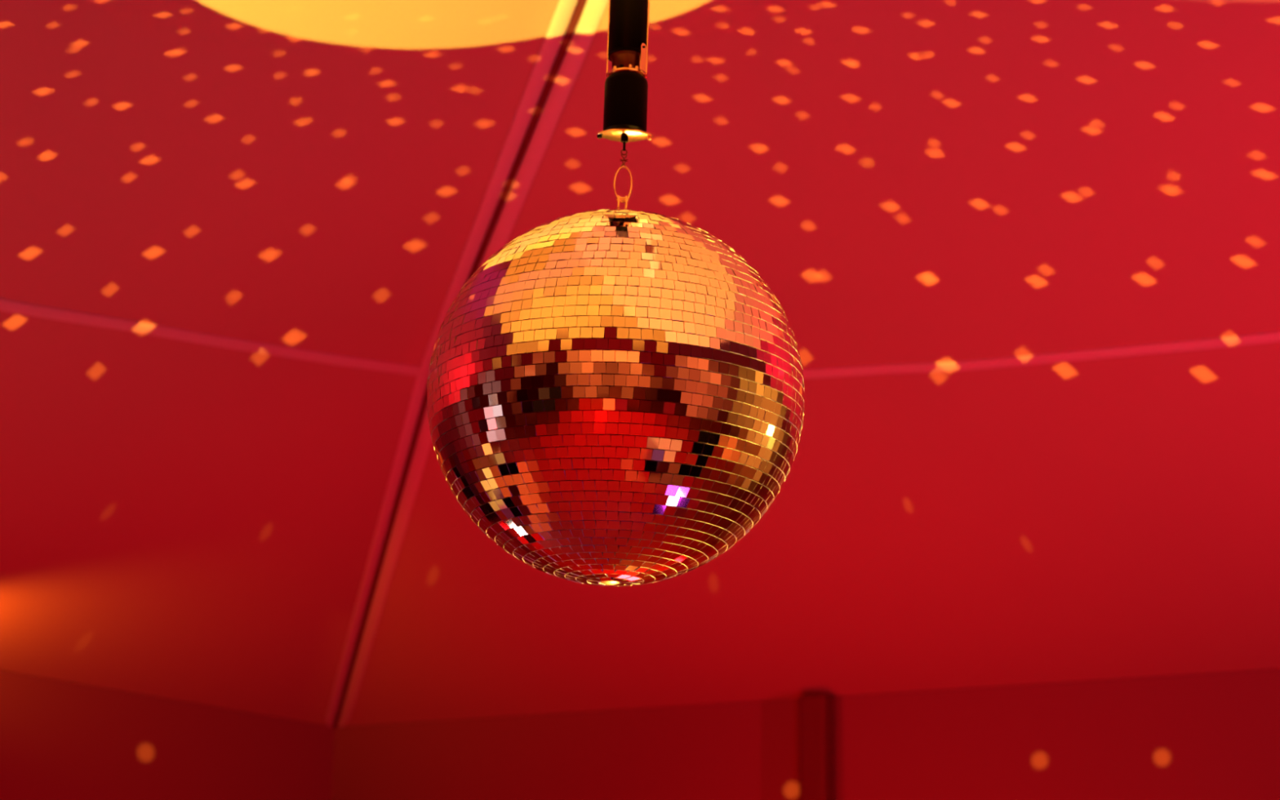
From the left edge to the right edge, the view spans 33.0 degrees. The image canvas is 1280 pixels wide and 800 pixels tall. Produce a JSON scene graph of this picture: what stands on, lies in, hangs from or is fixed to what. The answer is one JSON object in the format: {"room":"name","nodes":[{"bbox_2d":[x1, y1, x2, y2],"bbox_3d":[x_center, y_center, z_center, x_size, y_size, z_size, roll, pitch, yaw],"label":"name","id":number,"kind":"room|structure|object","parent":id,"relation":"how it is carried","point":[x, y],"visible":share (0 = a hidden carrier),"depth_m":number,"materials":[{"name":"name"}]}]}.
{"room":"entertainment venue","nodes":[
{"label":"entertainment venue","id":0,"kind":"room"},
{"bbox_2d":[0,670,334,799],"bbox_3d":[-4.644,0.682,1.592,0.056,2.350,14.000,-8,-17,29],"label":"wall","id":1,"kind":"structure","parent":0,"point":[60,740],"depth_m":6.87,"materials":[{"name":"paint"}]},
{"bbox_2d":[0,0,1279,726],"bbox_3d":[-0.423,-1.679,-0.597,9.998,1.221,14.480,-8,-17,29],"label":"ceiling","id":2,"kind":"structure","parent":0,"point":[909,181],"depth_m":4.78,"materials":[{"name":"paint"}]},
{"bbox_2d":[0,297,428,375],"bbox_3d":[-3.284,-1.161,1.189,0.032,0.349,10.764,-8,-17,29],"label":"trim","id":3,"kind":"structure","parent":2,"relation":"attached to","point":[6,305],"depth_m":4.93,"materials":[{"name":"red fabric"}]},
{"bbox_2d":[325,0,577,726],"bbox_3d":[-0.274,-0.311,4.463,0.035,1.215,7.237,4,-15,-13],"label":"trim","id":4,"kind":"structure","parent":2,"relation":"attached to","point":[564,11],"depth_m":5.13,"materials":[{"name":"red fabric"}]},
{"bbox_2d":[333,0,608,728],"bbox_3d":[-0.222,-0.307,4.474,0.035,1.215,7.237,4,-15,-13],"label":"trim","id":5,"kind":"structure","parent":2,"relation":"attached to","point":[592,14],"depth_m":4.86,"materials":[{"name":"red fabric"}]},
{"bbox_2d":[606,0,649,78],"bbox_3d":[0.000,-0.849,2.527,0.046,1.020,0.044,2,-15,0],"label":"pole","id":6,"kind":"object","parent":2,"relation":"hanging from","point":[628,20],"visible":0.88,"depth_m":2.39,"materials":[{"name":"black metal"}]},
{"bbox_2d":[596,71,653,167],"bbox_3d":[-0.016,-0.306,2.381,0.048,0.105,0.048,-13,-20,42],"label":"motor","id":7,"kind":"object","parent":6,"relation":"hanging from","point":[625,93],"visible":1,"depth_m":2.37,"materials":[{"name":"black plastic"}]},
{"bbox_2d":[426,165,804,586],"bbox_3d":[-0.025,-0.033,2.308,0.400,0.464,0.401,-6,-17,25],"label":"ball","id":8,"kind":"object","parent":7,"relation":"hanging from","point":[615,397],"visible":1,"depth_m":2.15,"materials":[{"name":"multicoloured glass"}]},
{"bbox_2d":[802,331,1279,378],"bbox_3d":[2.307,-0.380,3.891,6.764,0.270,0.032,-9,-18,32],"label":"trim","id":9,"kind":"structure","parent":2,"relation":"attached to","point":[1268,337],"depth_m":4.76,"materials":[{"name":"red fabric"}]},
{"bbox_2d":[330,668,1279,799],"bbox_3d":[3.080,1.667,4.763,10.000,2.350,0.048,-9,-18,32],"label":"wall","id":10,"kind":"structure","parent":0,"point":[1208,735],"depth_m":6.50,"materials":[{"name":"paint"}]},
{"bbox_2d":[800,693,835,799],"bbox_3d":[0.522,2.037,6.311,0.090,2.346,0.070,-9,-18,32],"label":"trim","id":11,"kind":"structure","parent":10,"relation":"attached to","point":[816,710],"depth_m":6.54,"materials":[{"name":"red metal"}]}
]}

